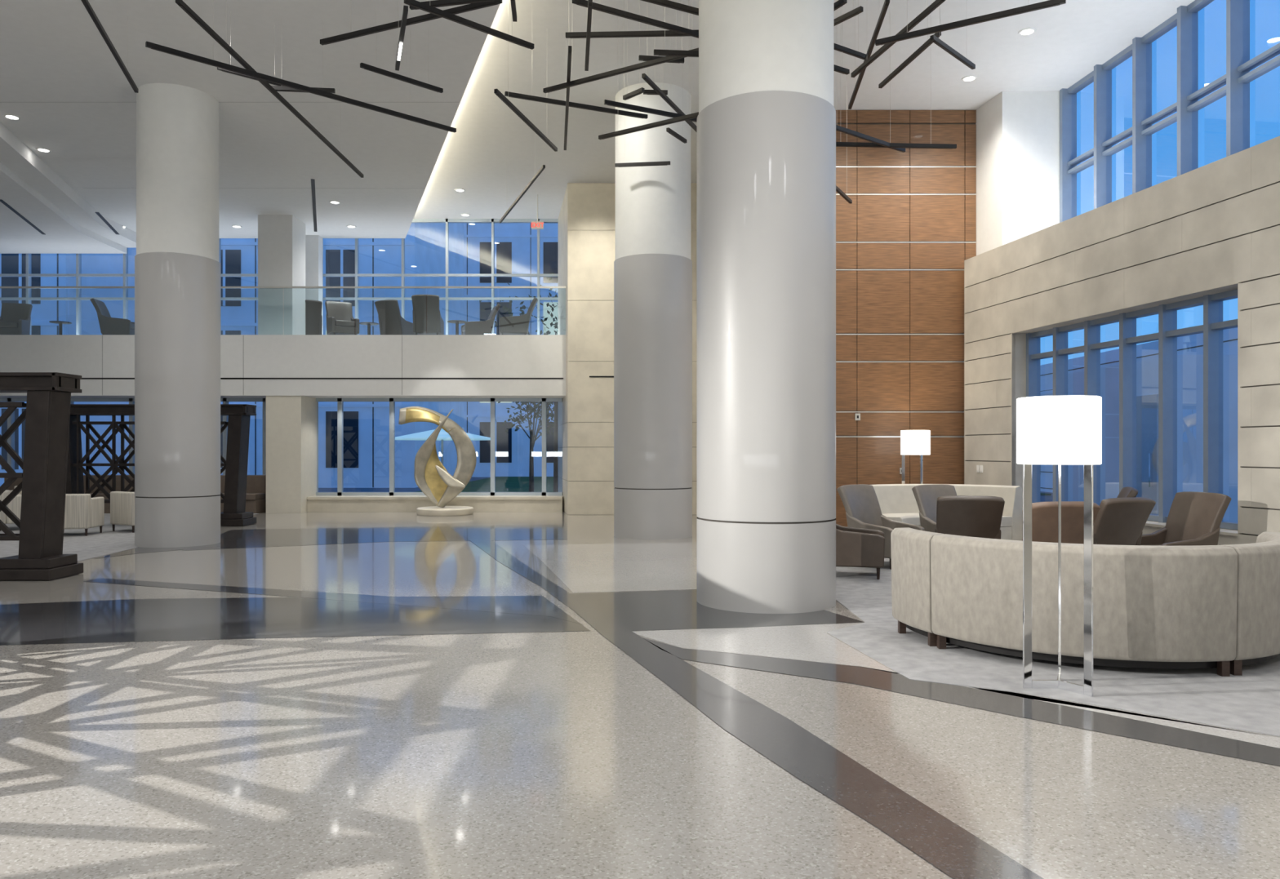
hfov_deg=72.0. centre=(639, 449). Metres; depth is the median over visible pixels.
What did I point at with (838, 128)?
light
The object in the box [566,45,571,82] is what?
light
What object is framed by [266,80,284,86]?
recessed light
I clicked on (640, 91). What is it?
light
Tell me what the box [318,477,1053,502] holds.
ground
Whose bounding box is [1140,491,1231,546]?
lounge chair
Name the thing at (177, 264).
column
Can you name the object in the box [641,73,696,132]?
light
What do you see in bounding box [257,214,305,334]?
column
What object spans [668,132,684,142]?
diffuser
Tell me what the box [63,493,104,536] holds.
chair
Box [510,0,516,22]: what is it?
light
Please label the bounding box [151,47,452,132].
diffuser
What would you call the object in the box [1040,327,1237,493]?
building
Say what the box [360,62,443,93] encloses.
light
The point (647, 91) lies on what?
light
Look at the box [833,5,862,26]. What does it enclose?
light
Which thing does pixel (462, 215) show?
recessed light
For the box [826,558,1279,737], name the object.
carpet
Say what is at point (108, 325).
lounge chair
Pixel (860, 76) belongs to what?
light
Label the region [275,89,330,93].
diffuser
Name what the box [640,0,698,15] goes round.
light
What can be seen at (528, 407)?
tree
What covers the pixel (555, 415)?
tree
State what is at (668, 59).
diffuser
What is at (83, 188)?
trim
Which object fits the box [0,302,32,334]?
lounge chair
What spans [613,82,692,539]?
column
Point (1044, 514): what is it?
lounge chair
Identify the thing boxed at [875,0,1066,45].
light
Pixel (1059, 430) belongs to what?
floor lamp
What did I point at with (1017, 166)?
wall
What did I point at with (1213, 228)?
stone wall
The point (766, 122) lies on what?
column
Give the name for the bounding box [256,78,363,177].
light
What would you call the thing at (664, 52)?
light
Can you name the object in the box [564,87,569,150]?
light
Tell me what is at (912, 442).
floor lamp
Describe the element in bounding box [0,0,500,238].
ceiling
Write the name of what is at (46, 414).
lattice screen
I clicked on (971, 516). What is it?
lounge chair
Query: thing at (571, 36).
diffuser
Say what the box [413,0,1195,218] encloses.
ceiling
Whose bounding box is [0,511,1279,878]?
floor
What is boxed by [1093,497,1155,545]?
lounge chair
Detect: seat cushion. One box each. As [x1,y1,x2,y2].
[0,321,18,327]
[94,493,110,499]
[130,323,134,329]
[220,493,265,500]
[334,320,355,326]
[882,512,1012,526]
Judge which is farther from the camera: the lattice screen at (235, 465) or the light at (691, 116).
the lattice screen at (235, 465)
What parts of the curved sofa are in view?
leg, backrest, leg, leg, backrest, leg, leg, backrest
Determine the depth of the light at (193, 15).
9.35 m
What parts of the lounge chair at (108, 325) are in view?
backrest, armrest, seat frame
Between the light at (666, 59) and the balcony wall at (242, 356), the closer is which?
the light at (666, 59)
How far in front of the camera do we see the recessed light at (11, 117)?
14.30 m
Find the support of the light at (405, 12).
hanging from the ceiling at (73, 100)
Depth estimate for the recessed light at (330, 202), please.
19.23 m
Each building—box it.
[0,248,136,486]
[220,222,463,488]
[463,222,558,477]
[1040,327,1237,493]
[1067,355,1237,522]
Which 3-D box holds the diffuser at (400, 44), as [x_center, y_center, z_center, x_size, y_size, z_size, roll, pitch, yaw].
[-2.490,-4.123,9.138,0.028,0.006,0.414,0,0,-19]
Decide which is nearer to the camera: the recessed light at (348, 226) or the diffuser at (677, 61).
the diffuser at (677, 61)
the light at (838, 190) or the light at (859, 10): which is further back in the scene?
the light at (838, 190)
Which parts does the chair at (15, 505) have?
backrest, armrest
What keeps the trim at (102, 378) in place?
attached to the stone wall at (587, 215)
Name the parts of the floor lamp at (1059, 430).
leg, lamp shade, leg, leg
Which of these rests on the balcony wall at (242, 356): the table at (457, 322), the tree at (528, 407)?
the table at (457, 322)
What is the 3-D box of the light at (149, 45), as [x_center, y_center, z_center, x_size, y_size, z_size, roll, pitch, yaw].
[-3.837,-4.820,10.541,3.716,1.160,0.040,0,0,-43]
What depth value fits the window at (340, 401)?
20.94 m
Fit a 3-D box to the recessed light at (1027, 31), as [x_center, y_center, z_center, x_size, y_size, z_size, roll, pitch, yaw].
[5.465,-5.894,12.437,0.240,0.012,0.240,0,0,0]
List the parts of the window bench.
backrest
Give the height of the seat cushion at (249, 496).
0.140 m
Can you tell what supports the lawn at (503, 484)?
on the ground at (1042, 498)
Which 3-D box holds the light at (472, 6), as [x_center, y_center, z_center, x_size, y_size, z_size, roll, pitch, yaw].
[-1.713,-4.537,9.054,0.705,0.074,0.040,0,0,23]
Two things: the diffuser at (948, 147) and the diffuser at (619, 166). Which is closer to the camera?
the diffuser at (948, 147)
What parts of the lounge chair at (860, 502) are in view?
backrest, armrest, armrest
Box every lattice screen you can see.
[0,372,83,580]
[66,404,256,525]
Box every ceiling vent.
[0,199,44,234]
[95,212,119,234]
[311,178,316,231]
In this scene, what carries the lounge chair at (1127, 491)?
on the carpet at (1250, 702)
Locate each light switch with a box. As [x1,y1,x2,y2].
[976,465,979,472]
[979,465,982,472]
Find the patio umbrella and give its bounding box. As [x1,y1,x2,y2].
[395,428,490,465]
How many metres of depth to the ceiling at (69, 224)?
19.07 m
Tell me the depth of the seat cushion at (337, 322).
20.69 m
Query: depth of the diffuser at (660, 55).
9.62 m
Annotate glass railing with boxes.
[0,286,565,288]
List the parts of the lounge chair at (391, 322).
armrest, backrest, armrest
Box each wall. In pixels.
[0,334,565,398]
[558,182,696,515]
[835,110,976,526]
[964,136,1279,545]
[975,91,1059,255]
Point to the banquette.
(897, 502)
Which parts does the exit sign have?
mounting stem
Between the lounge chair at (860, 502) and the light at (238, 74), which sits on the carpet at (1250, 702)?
the lounge chair at (860, 502)
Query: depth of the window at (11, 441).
20.94 m
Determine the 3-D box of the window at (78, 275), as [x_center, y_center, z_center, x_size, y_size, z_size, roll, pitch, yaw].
[-10.584,-4.250,22.600,17.368,3.300,0.120,0,0,0]
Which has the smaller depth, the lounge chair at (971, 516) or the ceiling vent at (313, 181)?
the lounge chair at (971, 516)
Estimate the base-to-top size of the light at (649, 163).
1.430 m
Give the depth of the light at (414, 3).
8.94 m
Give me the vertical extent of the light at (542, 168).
1.080 m
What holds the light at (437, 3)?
hanging from the ceiling at (73, 100)
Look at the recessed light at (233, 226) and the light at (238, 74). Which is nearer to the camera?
the light at (238, 74)
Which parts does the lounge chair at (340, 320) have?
armrest, backrest, seat frame, armrest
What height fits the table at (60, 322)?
0.420 m
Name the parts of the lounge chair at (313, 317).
armrest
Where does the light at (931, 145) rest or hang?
hanging from the ceiling at (492, 155)
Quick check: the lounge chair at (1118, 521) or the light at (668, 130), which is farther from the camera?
the light at (668, 130)
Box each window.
[0,218,558,334]
[0,398,266,475]
[315,398,562,495]
[1026,288,1237,529]
[1059,0,1279,222]
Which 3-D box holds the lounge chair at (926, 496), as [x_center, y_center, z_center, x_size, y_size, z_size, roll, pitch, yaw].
[3.921,0.948,11.029,0.633,0.992,0.908,0,0,-20]
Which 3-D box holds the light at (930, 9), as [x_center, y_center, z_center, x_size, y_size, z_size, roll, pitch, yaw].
[2.860,-4.382,8.969,0.040,0.083,0.895,0,0,-14]
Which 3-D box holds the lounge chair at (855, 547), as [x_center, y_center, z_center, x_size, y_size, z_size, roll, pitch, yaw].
[2.338,0.948,10.122,0.908,0.992,0.633,0,0,15]
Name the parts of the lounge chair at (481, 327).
armrest, backrest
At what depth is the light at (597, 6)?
9.38 m
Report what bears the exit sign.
hanging from the ceiling at (492, 155)
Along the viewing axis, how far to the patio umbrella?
27.17 m
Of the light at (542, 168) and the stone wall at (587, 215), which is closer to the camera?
the light at (542, 168)
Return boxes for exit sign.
[531,194,543,229]
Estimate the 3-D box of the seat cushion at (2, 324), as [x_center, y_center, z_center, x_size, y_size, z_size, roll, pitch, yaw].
[-15.104,-2.965,21.125,0.470,0.130,0.560,0,0,-20]
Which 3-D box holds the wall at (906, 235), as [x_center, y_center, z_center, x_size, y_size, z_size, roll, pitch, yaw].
[4.060,-2.225,15.447,3.560,7.350,0.306,0,0,0]
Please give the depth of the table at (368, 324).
21.07 m
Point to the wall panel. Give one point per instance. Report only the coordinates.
(313, 243)
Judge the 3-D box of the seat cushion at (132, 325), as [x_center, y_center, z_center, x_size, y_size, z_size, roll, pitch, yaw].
[-12.469,-2.965,21.214,0.560,0.130,0.470,0,0,-10]
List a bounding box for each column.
[134,83,220,547]
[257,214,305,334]
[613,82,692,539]
[696,0,835,613]
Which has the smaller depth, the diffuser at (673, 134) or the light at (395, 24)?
the light at (395, 24)
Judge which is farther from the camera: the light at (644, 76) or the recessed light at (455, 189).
the recessed light at (455, 189)
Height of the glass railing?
1.110 m
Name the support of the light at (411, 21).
hanging from the ceiling at (73, 100)
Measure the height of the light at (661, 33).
1.260 m
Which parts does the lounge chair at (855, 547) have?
armrest, armrest, leg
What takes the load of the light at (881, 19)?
hanging from the ceiling at (492, 155)
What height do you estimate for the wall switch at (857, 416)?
0.120 m
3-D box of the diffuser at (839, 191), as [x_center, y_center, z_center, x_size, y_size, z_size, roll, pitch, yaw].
[3.044,-3.923,13.474,0.028,0.006,1.268,0,0,28]
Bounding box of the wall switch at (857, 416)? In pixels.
[854,413,860,420]
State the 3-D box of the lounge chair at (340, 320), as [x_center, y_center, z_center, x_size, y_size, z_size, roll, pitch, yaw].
[-7.130,-3.096,21.073,0.633,0.992,0.908,0,0,-30]
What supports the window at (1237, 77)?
in the stone wall at (1213, 228)
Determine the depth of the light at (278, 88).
10.99 m
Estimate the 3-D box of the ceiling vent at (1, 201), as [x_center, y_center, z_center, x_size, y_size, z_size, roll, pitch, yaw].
[-13.317,-4.994,19.041,0.070,0.008,3.023,0,0,-20]
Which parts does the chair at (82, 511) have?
backrest, armrest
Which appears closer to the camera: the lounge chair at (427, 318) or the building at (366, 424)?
the lounge chair at (427, 318)
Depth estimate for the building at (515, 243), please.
50.00 m
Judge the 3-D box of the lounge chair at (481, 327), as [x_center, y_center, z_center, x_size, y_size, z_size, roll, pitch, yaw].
[-3.917,-3.096,21.779,0.908,0.992,0.633,0,0,-20]
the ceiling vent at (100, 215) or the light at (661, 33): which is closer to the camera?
the light at (661, 33)
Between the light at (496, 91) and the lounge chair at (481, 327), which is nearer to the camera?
the light at (496, 91)
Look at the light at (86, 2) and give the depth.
9.94 m
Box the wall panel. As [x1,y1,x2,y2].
[305,235,322,315]
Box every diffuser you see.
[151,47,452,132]
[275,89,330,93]
[397,42,402,60]
[511,0,515,19]
[546,56,685,93]
[569,34,688,38]
[617,164,666,167]
[626,93,641,99]
[643,59,679,63]
[657,53,698,57]
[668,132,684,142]
[833,4,842,11]
[833,13,858,26]
[833,47,864,59]
[833,69,845,74]
[835,145,952,149]
[835,189,850,203]
[880,37,938,87]
[933,40,973,68]
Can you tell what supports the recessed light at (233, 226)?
in the ceiling at (73, 100)
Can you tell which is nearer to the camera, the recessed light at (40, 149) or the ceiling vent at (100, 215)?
the recessed light at (40, 149)
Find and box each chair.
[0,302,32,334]
[0,489,22,531]
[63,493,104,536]
[89,297,134,334]
[110,491,135,533]
[305,299,322,334]
[324,301,359,334]
[374,299,415,334]
[411,294,444,334]
[461,303,500,334]
[498,297,537,334]
[835,524,884,579]
[836,484,924,569]
[911,484,956,532]
[934,495,1004,539]
[1022,501,1100,543]
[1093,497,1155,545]
[1116,486,1138,497]
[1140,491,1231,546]
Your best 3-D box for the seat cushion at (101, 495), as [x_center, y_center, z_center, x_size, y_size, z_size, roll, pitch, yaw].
[-11.750,1.080,20.205,1.212,0.140,0.570,0,0,0]
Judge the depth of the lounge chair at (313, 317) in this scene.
21.29 m
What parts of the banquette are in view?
seat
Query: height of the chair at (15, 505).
0.700 m
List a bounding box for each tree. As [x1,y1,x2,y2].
[479,272,558,492]
[495,401,554,492]
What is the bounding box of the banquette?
[871,484,1022,540]
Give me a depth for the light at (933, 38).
9.93 m
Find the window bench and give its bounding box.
[4,475,266,513]
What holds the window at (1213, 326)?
in the stone wall at (1213, 228)
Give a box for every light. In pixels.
[3,114,21,119]
[35,147,51,152]
[80,0,137,93]
[145,0,456,133]
[175,0,257,72]
[217,67,257,80]
[231,225,242,227]
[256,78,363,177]
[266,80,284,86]
[271,85,335,93]
[320,20,401,44]
[328,200,340,204]
[346,225,356,227]
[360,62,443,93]
[395,5,408,71]
[404,0,533,49]
[405,13,442,26]
[409,0,497,9]
[443,0,502,14]
[454,188,465,191]
[460,213,470,216]
[493,88,557,151]
[498,164,545,222]
[504,91,647,119]
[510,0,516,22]
[542,0,698,93]
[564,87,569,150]
[565,30,698,38]
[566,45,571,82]
[572,0,698,38]
[584,0,592,71]
[598,111,698,139]
[603,99,697,122]
[614,160,670,167]
[622,0,644,100]
[638,55,684,63]
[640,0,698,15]
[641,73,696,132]
[643,2,667,95]
[653,6,698,57]
[666,127,686,143]
[833,0,847,11]
[833,0,866,59]
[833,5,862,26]
[833,64,849,75]
[835,13,956,149]
[835,124,905,152]
[835,185,852,204]
[848,67,866,109]
[851,41,896,77]
[863,0,889,62]
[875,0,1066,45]
[878,0,941,88]
[895,0,945,35]
[929,4,975,69]
[961,75,977,82]
[1017,27,1036,35]
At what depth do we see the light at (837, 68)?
10.20 m
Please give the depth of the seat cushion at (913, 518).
13.09 m
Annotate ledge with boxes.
[306,495,563,511]
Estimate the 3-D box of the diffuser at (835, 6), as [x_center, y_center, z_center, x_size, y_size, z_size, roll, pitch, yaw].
[1.870,-4.303,8.675,0.028,0.006,0.329,0,0,-31]
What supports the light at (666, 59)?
hanging from the ceiling at (492, 155)
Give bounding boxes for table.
[48,320,71,334]
[359,322,378,334]
[447,320,466,334]
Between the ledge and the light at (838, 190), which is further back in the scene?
the ledge
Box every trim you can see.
[80,335,563,395]
[83,187,424,188]
[589,376,613,377]
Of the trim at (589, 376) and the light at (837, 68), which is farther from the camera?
the trim at (589, 376)
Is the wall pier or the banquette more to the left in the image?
the wall pier
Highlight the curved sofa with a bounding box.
[890,527,1279,676]
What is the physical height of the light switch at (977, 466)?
0.120 m
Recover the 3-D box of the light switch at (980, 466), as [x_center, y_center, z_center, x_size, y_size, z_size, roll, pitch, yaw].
[5.609,0.320,14.486,0.018,0.120,0.070,0,0,-10]
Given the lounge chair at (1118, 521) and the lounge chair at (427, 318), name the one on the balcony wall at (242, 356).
the lounge chair at (427, 318)
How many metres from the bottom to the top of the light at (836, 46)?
1.280 m
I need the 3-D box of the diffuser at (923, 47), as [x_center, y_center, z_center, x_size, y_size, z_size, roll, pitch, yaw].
[3.225,-4.643,10.611,0.028,0.006,1.380,0,0,-11]
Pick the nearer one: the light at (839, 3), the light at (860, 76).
the light at (839, 3)
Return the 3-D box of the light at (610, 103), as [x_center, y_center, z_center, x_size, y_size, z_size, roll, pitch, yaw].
[0.250,-5.160,11.635,1.582,1.480,0.040,0,0,-26]
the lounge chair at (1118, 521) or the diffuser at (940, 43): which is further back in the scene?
the diffuser at (940, 43)
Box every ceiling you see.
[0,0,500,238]
[0,121,136,253]
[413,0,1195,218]
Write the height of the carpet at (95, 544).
0.006 m
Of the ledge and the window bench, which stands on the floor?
the window bench
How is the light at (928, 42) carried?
hanging from the ceiling at (492, 155)
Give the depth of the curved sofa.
5.67 m
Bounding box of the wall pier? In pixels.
[266,395,318,513]
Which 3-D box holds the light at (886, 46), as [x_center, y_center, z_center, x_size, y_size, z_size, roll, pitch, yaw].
[2.627,-4.382,9.876,0.040,0.083,0.977,0,0,-14]
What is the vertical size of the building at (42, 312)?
17.120 m
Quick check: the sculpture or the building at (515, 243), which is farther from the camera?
the building at (515, 243)
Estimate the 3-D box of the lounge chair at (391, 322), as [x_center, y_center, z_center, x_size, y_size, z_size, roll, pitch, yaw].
[-5.969,-3.096,21.521,0.633,0.992,0.908,0,0,20]
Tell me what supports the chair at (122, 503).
on the carpet at (95, 544)
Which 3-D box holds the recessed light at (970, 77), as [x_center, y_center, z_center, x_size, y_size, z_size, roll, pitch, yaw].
[5.235,-5.894,14.006,0.240,0.012,0.240,0,0,0]
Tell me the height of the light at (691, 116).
1.660 m
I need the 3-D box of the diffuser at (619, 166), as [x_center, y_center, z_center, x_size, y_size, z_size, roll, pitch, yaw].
[0.042,-4.473,13.900,0.775,0.006,0.028,0,0,7]
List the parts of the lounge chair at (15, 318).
seat frame, backrest, armrest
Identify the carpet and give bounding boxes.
[0,513,257,561]
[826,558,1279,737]
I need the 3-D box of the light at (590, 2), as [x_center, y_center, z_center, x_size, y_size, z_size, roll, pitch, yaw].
[-0.551,-5.135,9.408,0.040,1.530,1.566,0,0,-5]
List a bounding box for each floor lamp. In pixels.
[900,430,930,484]
[1016,395,1102,697]
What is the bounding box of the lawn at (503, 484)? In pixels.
[415,476,1051,495]
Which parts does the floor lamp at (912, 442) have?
leg, lamp shade, leg, leg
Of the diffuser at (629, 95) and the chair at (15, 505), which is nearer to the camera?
the diffuser at (629, 95)
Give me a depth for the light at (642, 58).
10.47 m
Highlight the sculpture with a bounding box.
[398,406,476,516]
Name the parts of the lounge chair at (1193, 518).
armrest, armrest, backrest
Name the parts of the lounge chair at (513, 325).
seat frame, armrest, backrest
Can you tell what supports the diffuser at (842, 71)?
attached to the light at (837, 68)
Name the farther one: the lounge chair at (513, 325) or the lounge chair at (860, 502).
the lounge chair at (513, 325)
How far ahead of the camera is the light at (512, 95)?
11.89 m
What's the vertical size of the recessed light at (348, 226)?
0.012 m

